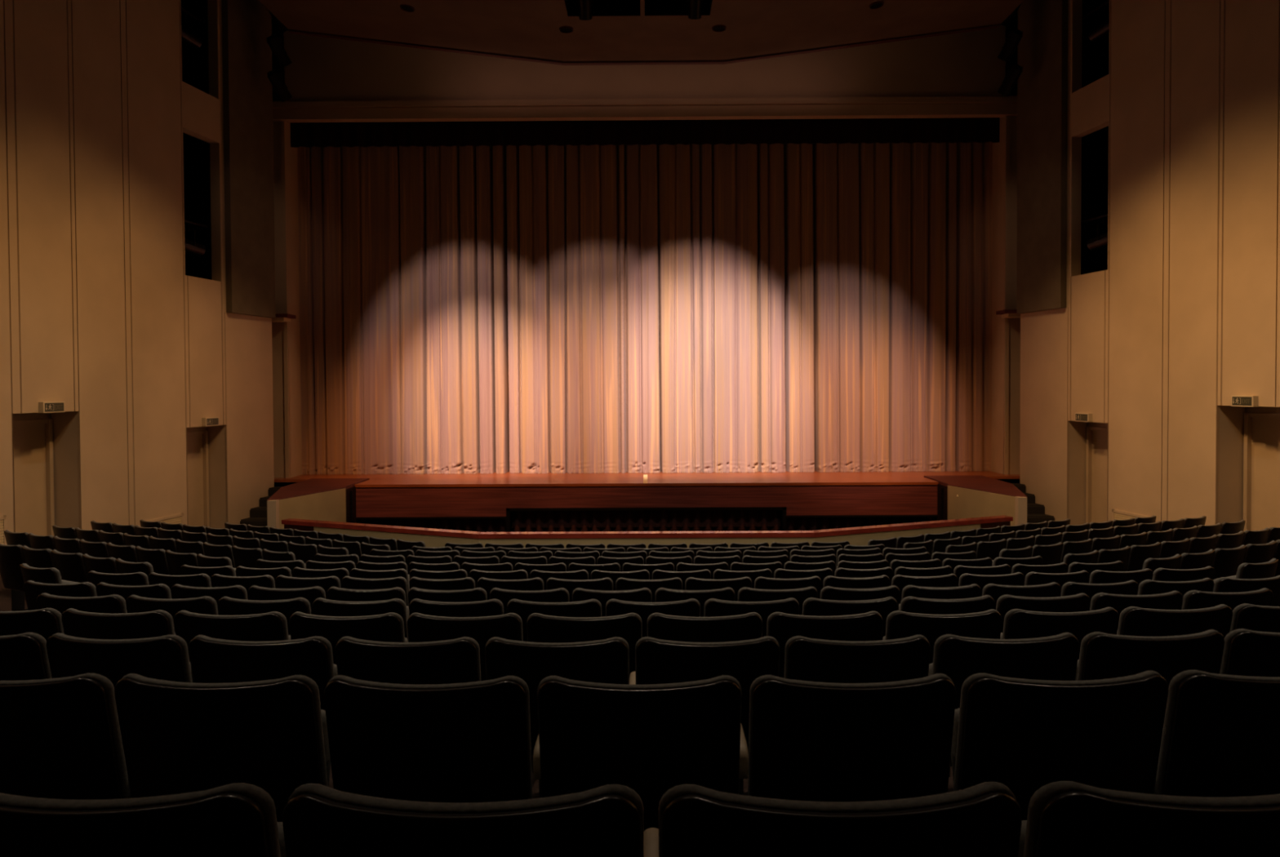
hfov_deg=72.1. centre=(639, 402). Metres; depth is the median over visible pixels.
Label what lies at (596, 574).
seat
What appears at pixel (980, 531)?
seat
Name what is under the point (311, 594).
seat
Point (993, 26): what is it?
trim
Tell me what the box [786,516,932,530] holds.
pit
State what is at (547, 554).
seat
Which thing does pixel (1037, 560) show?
seat
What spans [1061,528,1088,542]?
seat
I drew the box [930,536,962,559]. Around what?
seat
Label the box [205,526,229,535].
seat
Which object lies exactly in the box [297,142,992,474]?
stage curtain
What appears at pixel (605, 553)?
seat
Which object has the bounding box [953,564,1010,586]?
seat
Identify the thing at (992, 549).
seat
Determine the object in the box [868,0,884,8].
recessed light
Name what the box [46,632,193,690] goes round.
seat
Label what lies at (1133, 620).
seat
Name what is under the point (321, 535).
seat
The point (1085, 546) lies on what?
seat
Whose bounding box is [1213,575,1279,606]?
seat
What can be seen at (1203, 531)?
seat
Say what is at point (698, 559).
seat
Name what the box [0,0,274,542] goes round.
wall
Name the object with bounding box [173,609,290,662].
seat
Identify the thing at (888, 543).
seat
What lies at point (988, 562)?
seat
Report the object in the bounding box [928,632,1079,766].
seat
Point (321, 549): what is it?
seat
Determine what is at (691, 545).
seat
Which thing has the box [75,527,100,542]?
seat
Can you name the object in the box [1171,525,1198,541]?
seat
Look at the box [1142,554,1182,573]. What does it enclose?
seat
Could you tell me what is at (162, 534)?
seat
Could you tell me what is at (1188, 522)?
seat
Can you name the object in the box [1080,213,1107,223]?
pipe
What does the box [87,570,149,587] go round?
seat
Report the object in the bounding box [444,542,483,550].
seat
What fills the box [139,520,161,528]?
seat
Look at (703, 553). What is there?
seat
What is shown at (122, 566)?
seat
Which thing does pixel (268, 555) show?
seat
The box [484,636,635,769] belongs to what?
seat
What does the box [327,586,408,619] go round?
seat
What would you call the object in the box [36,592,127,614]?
seat
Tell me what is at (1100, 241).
spotlight
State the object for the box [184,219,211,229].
pipe
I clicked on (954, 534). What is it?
seat
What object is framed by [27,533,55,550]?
seat
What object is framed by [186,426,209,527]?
door
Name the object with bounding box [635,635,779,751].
seat
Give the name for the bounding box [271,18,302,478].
wall
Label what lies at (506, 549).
seat
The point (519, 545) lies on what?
seat
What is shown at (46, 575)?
seat
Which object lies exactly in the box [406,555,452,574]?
seat
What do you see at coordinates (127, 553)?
seat
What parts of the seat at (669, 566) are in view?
backrest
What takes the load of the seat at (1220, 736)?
on the floor at (5, 593)
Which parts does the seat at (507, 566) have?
backrest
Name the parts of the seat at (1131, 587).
backrest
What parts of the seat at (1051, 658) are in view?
backrest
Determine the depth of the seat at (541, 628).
3.95 m
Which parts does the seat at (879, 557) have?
backrest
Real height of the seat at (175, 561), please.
0.877 m
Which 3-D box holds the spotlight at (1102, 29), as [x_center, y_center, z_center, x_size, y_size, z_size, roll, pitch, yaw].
[9.292,-7.617,17.565,0.317,0.623,0.667,-1,1,-22]
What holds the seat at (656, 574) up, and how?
on the floor at (5, 593)
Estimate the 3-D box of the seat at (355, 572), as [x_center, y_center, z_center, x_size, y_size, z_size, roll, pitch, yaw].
[-2.341,1.938,8.132,0.557,0.878,0.447,0,1,5]
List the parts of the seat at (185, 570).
backrest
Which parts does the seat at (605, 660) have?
backrest, armrest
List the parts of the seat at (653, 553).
backrest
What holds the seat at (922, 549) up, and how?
on the floor at (5, 593)
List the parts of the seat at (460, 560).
backrest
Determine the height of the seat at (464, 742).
0.878 m
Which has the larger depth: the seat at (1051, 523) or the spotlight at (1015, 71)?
the spotlight at (1015, 71)
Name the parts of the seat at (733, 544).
backrest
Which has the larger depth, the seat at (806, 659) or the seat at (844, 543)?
the seat at (844, 543)
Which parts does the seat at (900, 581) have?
backrest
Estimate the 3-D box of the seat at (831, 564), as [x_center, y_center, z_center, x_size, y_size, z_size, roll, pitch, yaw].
[1.742,2.046,9.101,0.557,0.878,0.447,0,1,-3]
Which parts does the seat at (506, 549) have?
backrest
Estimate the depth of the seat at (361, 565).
8.99 m
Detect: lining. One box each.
[181,0,208,94]
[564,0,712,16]
[1081,0,1109,88]
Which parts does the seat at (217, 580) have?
backrest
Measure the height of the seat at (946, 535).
0.877 m
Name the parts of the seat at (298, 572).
backrest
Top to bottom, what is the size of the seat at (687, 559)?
0.878 m
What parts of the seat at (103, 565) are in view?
backrest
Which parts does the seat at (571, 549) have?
backrest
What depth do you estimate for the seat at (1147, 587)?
5.93 m
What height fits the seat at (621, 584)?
0.878 m
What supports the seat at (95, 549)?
on the floor at (5, 593)
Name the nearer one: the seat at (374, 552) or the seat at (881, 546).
the seat at (374, 552)
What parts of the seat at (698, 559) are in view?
backrest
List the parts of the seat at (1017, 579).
backrest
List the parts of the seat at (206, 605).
backrest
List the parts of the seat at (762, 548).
backrest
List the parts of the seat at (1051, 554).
backrest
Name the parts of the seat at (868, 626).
backrest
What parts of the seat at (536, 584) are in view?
backrest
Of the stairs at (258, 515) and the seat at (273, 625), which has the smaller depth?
the seat at (273, 625)
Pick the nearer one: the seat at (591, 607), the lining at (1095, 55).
the seat at (591, 607)
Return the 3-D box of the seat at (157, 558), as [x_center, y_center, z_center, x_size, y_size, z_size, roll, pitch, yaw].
[-5.420,2.064,10.024,0.529,0.877,0.447,0,1,27]
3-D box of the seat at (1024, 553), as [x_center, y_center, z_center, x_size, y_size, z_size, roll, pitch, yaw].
[4.335,2.126,10.410,0.559,0.880,0.447,-1,1,-26]
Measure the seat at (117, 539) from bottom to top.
0.877 m
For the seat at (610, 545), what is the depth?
12.27 m
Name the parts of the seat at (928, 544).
backrest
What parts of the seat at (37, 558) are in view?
backrest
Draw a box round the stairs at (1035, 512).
[1012,483,1054,523]
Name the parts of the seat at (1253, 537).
backrest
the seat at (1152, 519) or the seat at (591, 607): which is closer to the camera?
the seat at (591, 607)
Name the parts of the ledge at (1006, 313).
canopy trim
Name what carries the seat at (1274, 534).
on the floor at (5, 593)
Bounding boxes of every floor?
[0,517,953,798]
[274,471,1019,487]
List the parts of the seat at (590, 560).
backrest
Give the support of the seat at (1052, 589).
on the floor at (5, 593)
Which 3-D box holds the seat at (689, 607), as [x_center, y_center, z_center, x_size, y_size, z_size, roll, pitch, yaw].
[0.090,1.520,5.024,0.557,0.878,0.447,0,1,0]
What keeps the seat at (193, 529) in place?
on the floor at (5, 593)
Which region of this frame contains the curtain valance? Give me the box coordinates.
[290,117,999,147]
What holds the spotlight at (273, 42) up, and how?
attached to the boom at (280, 33)
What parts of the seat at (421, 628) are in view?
backrest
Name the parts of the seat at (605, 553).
backrest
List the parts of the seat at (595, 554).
backrest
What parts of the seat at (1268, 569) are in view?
backrest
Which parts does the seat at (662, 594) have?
backrest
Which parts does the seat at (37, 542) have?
backrest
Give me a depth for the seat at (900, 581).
6.88 m
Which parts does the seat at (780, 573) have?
backrest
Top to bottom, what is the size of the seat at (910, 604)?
0.878 m
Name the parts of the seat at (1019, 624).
backrest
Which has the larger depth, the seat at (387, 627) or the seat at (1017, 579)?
the seat at (1017, 579)
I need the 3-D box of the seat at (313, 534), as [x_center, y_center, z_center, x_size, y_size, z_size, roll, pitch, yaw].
[-5.094,2.404,13.747,0.529,0.877,0.447,0,1,27]
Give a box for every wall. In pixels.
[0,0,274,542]
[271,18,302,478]
[355,484,937,517]
[991,10,1020,475]
[1019,0,1279,525]
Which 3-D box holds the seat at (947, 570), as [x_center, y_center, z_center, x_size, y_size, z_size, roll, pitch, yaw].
[2.574,1.912,8.109,0.557,0.878,0.447,0,1,-4]
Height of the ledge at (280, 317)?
0.160 m
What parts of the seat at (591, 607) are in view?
backrest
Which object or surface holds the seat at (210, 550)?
on the floor at (5, 593)
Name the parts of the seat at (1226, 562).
backrest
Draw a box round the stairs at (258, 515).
[240,486,282,526]
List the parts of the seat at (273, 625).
backrest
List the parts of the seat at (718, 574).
backrest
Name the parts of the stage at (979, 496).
panel, post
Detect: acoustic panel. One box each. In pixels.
[222,0,275,318]
[1016,0,1067,313]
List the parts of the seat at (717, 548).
backrest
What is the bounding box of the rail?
[281,515,1013,548]
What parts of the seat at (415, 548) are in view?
backrest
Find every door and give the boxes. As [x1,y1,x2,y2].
[13,413,54,536]
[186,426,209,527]
[1085,422,1107,523]
[1243,406,1279,531]
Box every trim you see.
[288,23,1000,65]
[355,506,937,532]
[640,0,644,17]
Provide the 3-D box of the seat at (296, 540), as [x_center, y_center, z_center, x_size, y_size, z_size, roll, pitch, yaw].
[-4.909,2.329,12.739,0.529,0.877,0.447,0,1,27]
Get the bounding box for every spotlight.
[181,12,202,48]
[184,223,205,256]
[266,34,292,67]
[266,69,292,102]
[267,9,288,32]
[576,0,593,20]
[686,0,703,19]
[997,28,1022,62]
[997,63,1022,96]
[1000,4,1021,27]
[1087,217,1107,250]
[1088,4,1109,42]
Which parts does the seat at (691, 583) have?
backrest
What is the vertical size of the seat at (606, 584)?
0.878 m
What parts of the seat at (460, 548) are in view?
backrest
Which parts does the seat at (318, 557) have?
backrest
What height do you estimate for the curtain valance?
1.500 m
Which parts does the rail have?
panel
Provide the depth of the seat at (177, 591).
5.91 m
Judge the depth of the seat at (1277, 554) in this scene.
9.18 m
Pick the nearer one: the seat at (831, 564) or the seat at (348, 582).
the seat at (348, 582)
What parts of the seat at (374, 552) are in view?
backrest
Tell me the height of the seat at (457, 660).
0.878 m
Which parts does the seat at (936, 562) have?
backrest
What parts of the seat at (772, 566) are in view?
backrest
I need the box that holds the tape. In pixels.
[643,475,647,483]
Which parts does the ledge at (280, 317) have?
canopy trim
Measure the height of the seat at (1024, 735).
0.878 m
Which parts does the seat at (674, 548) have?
backrest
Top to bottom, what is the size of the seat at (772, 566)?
0.878 m
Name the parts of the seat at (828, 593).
backrest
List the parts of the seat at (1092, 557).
backrest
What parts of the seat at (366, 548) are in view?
backrest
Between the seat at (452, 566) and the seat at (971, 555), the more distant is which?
the seat at (971, 555)
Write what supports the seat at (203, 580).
on the floor at (5, 593)
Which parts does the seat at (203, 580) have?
backrest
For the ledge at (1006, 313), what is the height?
0.160 m
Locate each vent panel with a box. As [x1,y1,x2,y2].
[0,515,7,545]
[146,513,183,524]
[1111,509,1148,520]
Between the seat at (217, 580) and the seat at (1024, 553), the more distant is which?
the seat at (1024, 553)
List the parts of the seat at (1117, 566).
backrest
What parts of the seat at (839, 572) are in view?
backrest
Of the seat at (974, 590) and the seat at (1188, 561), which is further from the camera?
the seat at (1188, 561)
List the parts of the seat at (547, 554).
backrest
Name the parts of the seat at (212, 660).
backrest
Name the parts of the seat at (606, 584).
backrest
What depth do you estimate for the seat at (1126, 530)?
12.38 m
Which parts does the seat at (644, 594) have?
backrest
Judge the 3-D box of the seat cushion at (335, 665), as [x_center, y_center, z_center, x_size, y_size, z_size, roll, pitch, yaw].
[-1.389,1.185,3.436,0.430,0.315,0.148,0,1,3]
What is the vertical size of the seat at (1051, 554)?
0.877 m
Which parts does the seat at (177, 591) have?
backrest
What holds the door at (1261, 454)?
in the wall at (1183, 318)
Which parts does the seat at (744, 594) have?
backrest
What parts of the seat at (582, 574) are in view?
backrest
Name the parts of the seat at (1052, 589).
backrest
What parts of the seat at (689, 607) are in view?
backrest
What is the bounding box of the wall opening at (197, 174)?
[182,132,212,279]
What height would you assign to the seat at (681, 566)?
0.878 m
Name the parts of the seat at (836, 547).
backrest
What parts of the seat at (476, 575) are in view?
backrest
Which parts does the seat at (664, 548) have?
backrest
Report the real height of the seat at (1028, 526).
0.877 m
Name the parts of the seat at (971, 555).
backrest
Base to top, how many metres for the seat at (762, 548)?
0.878 m
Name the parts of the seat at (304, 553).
backrest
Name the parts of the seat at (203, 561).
backrest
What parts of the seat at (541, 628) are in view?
backrest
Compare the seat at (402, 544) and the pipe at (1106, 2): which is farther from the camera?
the pipe at (1106, 2)
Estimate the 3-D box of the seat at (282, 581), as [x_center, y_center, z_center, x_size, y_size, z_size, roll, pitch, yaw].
[-2.616,1.810,7.153,0.552,0.878,0.447,0,1,5]
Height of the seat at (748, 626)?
0.878 m
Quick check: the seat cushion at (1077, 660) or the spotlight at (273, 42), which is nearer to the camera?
the seat cushion at (1077, 660)
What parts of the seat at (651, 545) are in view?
backrest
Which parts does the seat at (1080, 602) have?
backrest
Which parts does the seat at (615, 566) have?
backrest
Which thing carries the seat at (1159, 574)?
on the floor at (5, 593)
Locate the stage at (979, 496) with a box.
[924,475,1026,525]
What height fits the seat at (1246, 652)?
0.878 m
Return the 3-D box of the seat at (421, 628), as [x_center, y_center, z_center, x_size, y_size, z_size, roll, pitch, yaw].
[-0.780,1.392,4.167,0.557,0.878,0.447,0,1,2]
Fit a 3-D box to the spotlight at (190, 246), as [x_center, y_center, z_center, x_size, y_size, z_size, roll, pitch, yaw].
[-9.122,-3.304,17.770,0.317,0.623,0.667,0,1,23]
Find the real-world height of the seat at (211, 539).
0.877 m
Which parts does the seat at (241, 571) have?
backrest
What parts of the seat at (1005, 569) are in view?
backrest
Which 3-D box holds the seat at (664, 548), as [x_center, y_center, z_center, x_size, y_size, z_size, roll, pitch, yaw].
[0.122,2.326,11.672,0.582,0.878,0.447,0,1,0]
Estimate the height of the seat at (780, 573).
0.878 m
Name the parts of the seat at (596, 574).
backrest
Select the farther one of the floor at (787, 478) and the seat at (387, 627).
the floor at (787, 478)
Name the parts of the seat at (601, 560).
backrest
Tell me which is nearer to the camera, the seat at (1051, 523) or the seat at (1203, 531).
the seat at (1203, 531)
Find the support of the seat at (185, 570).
on the floor at (5, 593)
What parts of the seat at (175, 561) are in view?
backrest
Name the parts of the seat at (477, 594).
backrest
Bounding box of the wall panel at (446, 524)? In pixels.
[361,519,506,532]
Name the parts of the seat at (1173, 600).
backrest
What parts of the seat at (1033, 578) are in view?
backrest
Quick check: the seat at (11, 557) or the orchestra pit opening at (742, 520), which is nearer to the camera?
the seat at (11, 557)
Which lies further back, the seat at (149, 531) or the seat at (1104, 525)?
the seat at (1104, 525)
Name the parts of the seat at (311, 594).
backrest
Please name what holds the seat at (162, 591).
on the floor at (5, 593)
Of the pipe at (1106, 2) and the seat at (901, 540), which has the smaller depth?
the seat at (901, 540)
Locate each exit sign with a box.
[38,401,65,413]
[201,417,218,426]
[1075,413,1092,422]
[1231,395,1257,407]
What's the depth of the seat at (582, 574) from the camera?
7.83 m
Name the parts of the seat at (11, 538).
backrest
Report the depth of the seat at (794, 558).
9.86 m
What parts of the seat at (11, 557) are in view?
backrest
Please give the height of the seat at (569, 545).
0.878 m
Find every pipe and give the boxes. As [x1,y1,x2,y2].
[181,7,208,26]
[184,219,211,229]
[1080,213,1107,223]
[1082,0,1109,19]
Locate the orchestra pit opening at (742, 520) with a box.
[511,510,780,532]
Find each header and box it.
[271,13,1017,122]
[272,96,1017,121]
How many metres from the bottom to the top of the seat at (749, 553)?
0.878 m
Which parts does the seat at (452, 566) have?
backrest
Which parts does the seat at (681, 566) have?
backrest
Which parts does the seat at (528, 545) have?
backrest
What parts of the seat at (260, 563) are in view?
backrest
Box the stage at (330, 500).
[266,478,368,528]
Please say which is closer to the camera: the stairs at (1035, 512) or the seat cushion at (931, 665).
the seat cushion at (931, 665)
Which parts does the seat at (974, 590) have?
backrest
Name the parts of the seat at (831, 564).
backrest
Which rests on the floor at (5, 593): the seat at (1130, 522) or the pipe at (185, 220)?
the seat at (1130, 522)
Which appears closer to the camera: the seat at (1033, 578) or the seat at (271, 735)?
the seat at (271, 735)
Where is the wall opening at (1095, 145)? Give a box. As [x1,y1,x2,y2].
[1080,125,1108,275]
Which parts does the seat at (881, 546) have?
backrest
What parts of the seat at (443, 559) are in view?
backrest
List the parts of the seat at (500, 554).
backrest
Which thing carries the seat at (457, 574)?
on the floor at (5, 593)
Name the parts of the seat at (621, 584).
backrest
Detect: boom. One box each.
[279,29,284,79]
[1005,24,1009,74]
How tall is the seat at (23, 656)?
0.878 m
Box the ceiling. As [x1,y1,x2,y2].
[258,0,1024,62]
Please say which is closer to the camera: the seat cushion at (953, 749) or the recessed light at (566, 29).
the seat cushion at (953, 749)
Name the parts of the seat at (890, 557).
backrest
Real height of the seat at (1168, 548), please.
0.877 m
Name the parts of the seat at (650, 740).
backrest, armrest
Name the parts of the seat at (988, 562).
backrest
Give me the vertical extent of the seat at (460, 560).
0.878 m
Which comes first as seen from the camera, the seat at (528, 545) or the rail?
the seat at (528, 545)
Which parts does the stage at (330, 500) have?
post, panel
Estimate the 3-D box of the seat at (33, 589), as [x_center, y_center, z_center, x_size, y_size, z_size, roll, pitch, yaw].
[-3.987,1.671,6.245,0.557,0.878,0.447,0,1,8]
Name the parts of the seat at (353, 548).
backrest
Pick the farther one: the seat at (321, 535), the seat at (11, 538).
the seat at (321, 535)
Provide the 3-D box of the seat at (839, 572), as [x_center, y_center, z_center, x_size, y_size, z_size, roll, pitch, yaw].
[2.028,1.916,8.073,0.557,0.878,0.447,0,1,-3]
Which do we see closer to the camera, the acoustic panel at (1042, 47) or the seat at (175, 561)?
the seat at (175, 561)
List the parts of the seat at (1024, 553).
backrest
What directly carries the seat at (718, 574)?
on the floor at (5, 593)
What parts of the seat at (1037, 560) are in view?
backrest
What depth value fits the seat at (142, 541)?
11.42 m
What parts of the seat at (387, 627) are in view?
backrest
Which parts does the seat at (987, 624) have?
backrest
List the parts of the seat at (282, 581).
backrest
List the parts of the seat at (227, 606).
backrest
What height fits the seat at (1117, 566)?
0.878 m
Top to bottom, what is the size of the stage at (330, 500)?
2.115 m
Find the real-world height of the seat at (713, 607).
0.878 m
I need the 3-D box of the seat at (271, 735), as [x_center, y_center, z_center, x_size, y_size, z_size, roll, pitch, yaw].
[-1.075,1.137,2.432,0.557,0.878,0.447,0,1,2]
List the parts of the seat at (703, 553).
backrest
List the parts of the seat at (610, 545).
backrest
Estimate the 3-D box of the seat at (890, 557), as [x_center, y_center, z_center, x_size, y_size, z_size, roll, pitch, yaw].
[3.047,2.137,10.142,0.552,0.878,0.447,0,1,-5]
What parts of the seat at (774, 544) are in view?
backrest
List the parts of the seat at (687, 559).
backrest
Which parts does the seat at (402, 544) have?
backrest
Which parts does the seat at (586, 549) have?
backrest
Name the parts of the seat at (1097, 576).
backrest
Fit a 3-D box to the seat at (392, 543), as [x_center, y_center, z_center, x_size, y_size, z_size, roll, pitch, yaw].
[-3.689,2.412,13.036,0.529,0.877,0.447,0,1,27]
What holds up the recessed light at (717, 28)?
in the ceiling
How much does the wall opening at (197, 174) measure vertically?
3.280 m
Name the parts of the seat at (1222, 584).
backrest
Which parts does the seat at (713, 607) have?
backrest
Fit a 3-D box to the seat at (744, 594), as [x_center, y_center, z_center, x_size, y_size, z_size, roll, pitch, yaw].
[0.927,1.651,5.964,0.557,0.878,0.447,0,1,-1]
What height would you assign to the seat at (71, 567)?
0.877 m
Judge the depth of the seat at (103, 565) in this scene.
8.57 m
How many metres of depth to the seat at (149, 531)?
12.70 m
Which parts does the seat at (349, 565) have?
backrest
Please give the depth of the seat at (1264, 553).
8.96 m
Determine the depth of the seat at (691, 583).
6.82 m
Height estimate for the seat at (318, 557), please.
0.880 m
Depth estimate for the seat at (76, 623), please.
4.06 m
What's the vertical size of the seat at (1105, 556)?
0.877 m
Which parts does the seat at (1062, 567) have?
backrest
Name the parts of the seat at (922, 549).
backrest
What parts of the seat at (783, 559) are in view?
backrest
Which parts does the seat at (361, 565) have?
backrest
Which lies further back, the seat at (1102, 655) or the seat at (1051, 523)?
the seat at (1051, 523)
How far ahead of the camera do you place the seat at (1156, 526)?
12.61 m
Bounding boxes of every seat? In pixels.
[0,543,27,611]
[0,608,64,640]
[0,632,52,680]
[0,672,131,799]
[0,782,286,856]
[4,529,31,548]
[19,563,79,583]
[21,545,54,568]
[23,580,97,610]
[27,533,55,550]
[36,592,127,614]
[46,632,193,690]
[50,549,88,582]
[52,524,76,538]
[53,536,81,553]
[61,608,175,639]
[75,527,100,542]
[79,539,109,557]
[82,553,117,581]
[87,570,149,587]
[90,520,113,533]
[95,582,171,600]
[98,530,124,546]
[106,542,137,562]
[111,523,136,535]
[114,673,330,822]
[115,558,153,577]
[123,533,151,549]
[125,595,217,633]
[134,525,159,538]
[134,546,169,574]
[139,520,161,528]
[147,572,211,594]
[148,536,177,552]
[157,527,182,541]
[160,521,183,530]
[164,550,198,575]
[170,583,248,614]
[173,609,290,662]
[174,538,204,555]
[180,564,235,587]
[181,530,208,542]
[182,524,206,533]
[188,635,337,710]
[196,553,235,574]
[202,542,235,568]
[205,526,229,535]
[206,533,233,546]
[210,573,275,599]
[217,596,311,635]
[224,522,247,531]
[229,528,253,538]
[231,545,263,568]
[232,535,260,548]
[235,565,292,588]
[246,524,270,533]
[248,585,325,614]
[253,531,279,541]
[255,559,305,577]
[259,538,288,551]
[262,548,306,568]
[269,526,293,536]
[275,574,340,599]
[278,533,305,544]
[282,783,658,856]
[287,542,317,563]
[288,611,408,664]
[292,567,349,588]
[293,528,318,538]
[304,536,333,547]
[305,560,355,576]
[312,597,408,640]
[314,553,359,568]
[316,544,348,555]
[317,531,343,541]
[324,675,541,802]
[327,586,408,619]
[332,539,361,561]
[335,635,480,684]
[342,533,369,544]
[342,576,409,616]
[350,568,409,591]
[356,560,409,582]
[360,542,391,555]
[360,554,405,563]
[369,536,397,551]
[370,548,414,563]
[396,538,425,550]
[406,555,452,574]
[407,586,487,615]
[407,612,535,786]
[408,561,459,574]
[408,577,475,590]
[408,598,503,617]
[409,568,467,579]
[411,546,452,555]
[415,549,459,562]
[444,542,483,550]
[453,546,494,556]
[453,555,499,569]
[461,550,506,564]
[461,562,512,577]
[469,568,528,588]
[477,577,543,599]
[484,542,524,551]
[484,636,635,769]
[489,587,568,613]
[496,546,537,556]
[501,555,546,570]
[506,599,601,641]
[507,550,552,564]
[515,562,566,578]
[524,542,564,551]
[526,613,642,676]
[529,569,588,590]
[537,675,748,831]
[539,546,581,556]
[546,577,613,601]
[549,555,595,571]
[554,551,599,564]
[565,543,604,551]
[568,562,620,579]
[572,587,651,616]
[582,546,625,555]
[591,569,649,591]
[597,555,643,571]
[601,551,647,564]
[605,598,700,637]
[606,543,646,551]
[615,577,682,602]
[622,562,674,579]
[626,546,668,556]
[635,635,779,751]
[645,555,692,571]
[647,612,762,642]
[648,542,687,551]
[648,550,694,564]
[652,568,711,590]
[655,586,734,617]
[658,781,1022,856]
[671,546,712,558]
[676,562,728,579]
[684,577,751,601]
[688,542,728,551]
[693,555,740,570]
[696,550,741,563]
[704,597,799,637]
[713,568,772,588]
[714,546,755,563]
[729,542,768,551]
[730,561,782,577]
[737,586,817,615]
[742,549,788,557]
[742,555,788,568]
[747,673,955,801]
[754,576,821,599]
[757,545,799,561]
[766,610,883,678]
[770,541,809,550]
[773,568,832,591]
[784,560,835,576]
[784,634,930,683]
[790,548,835,557]
[790,554,836,564]
[800,544,842,557]
[802,596,897,639]
[810,540,849,548]
[820,585,899,610]
[822,574,889,588]
[834,566,893,586]
[835,547,880,568]
[836,553,884,568]
[837,560,888,568]
[844,543,884,554]
[867,537,897,548]
[882,546,926,559]
[882,608,1001,663]
[884,551,930,567]
[889,558,941,577]
[891,573,957,604]
[894,565,952,576]
[895,533,924,548]
[898,583,981,610]
[899,595,995,614]
[902,539,933,559]
[923,531,951,542]
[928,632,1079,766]
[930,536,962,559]
[931,551,976,566]
[942,557,992,573]
[945,542,977,553]
[950,528,976,538]
[951,670,1168,820]
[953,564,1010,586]
[958,572,1024,596]
[961,533,989,545]
[975,525,1000,536]
[976,538,1007,559]
[982,582,1060,609]
[988,530,1016,542]
[991,546,1032,566]
[992,555,1043,573]
[995,592,1089,632]
[1000,523,1025,533]
[1000,606,1119,659]
[1005,535,1035,549]
[1011,562,1067,586]
[1015,528,1041,538]
[1017,780,1279,856]
[1024,520,1048,530]
[1024,570,1089,595]
[1031,542,1063,564]
[1034,532,1062,545]
[1040,524,1066,535]
[1047,518,1070,527]
[1060,538,1093,563]
[1060,580,1138,610]
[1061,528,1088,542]
[1062,550,1098,570]
[1065,522,1089,532]
[1067,560,1124,580]
[1075,629,1224,688]
[1087,526,1114,539]
[1088,520,1112,529]
[1088,568,1153,595]
[1089,591,1182,628]
[1090,535,1120,551]
[1097,546,1130,571]
[1111,517,1134,527]
[1112,523,1138,537]
[1116,604,1232,638]
[1118,531,1147,549]
[1126,542,1161,571]
[1133,515,1156,524]
[1137,520,1161,534]
[1137,577,1213,596]
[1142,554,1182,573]
[1145,528,1173,545]
[1152,566,1214,581]
[1153,669,1279,796]
[1158,537,1190,558]
[1160,518,1184,531]
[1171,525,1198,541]
[1179,549,1215,569]
[1181,587,1273,610]
[1182,515,1206,528]
[1187,534,1217,553]
[1196,522,1222,537]
[1212,544,1246,579]
[1213,558,1278,582]
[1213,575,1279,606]
[1215,530,1244,548]
[1219,628,1279,676]
[1220,520,1244,533]
[1230,603,1279,632]
[1242,527,1270,545]
[1243,540,1276,563]
[1266,527,1279,543]
[1273,539,1279,576]
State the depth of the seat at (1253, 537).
10.66 m
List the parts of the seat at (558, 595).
backrest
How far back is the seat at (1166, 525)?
12.84 m
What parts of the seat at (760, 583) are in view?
backrest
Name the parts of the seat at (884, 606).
backrest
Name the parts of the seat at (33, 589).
backrest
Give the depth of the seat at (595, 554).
10.69 m
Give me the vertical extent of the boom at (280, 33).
2.850 m
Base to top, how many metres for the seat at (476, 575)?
0.878 m
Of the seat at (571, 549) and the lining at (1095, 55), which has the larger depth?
the lining at (1095, 55)
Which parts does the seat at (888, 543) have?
backrest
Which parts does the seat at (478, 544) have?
backrest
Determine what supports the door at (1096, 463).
in the wall at (1183, 318)
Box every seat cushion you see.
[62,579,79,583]
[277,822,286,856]
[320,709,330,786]
[333,663,337,675]
[406,605,408,619]
[928,662,933,675]
[951,707,959,782]
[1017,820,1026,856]
[1075,659,1079,680]
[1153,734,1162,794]
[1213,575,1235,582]
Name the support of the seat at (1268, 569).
on the floor at (5, 593)
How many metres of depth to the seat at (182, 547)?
10.96 m
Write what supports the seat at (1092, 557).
on the floor at (5, 593)
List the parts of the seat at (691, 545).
backrest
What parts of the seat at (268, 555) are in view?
backrest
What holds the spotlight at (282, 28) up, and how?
attached to the boom at (280, 33)
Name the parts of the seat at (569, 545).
backrest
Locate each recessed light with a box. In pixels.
[400,4,414,12]
[559,26,573,33]
[711,25,726,31]
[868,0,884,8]
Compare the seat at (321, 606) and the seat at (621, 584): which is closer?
the seat at (321, 606)
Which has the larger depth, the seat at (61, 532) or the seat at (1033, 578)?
the seat at (61, 532)
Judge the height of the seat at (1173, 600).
0.878 m
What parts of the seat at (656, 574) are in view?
backrest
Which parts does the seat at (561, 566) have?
backrest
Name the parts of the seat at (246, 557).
backrest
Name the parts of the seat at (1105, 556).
backrest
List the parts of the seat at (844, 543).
backrest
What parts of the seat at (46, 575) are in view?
backrest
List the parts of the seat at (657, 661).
backrest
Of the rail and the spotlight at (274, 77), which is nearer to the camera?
the rail
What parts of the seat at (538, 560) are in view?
backrest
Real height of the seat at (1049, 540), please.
0.877 m
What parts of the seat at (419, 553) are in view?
backrest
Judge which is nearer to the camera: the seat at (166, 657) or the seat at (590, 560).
the seat at (166, 657)

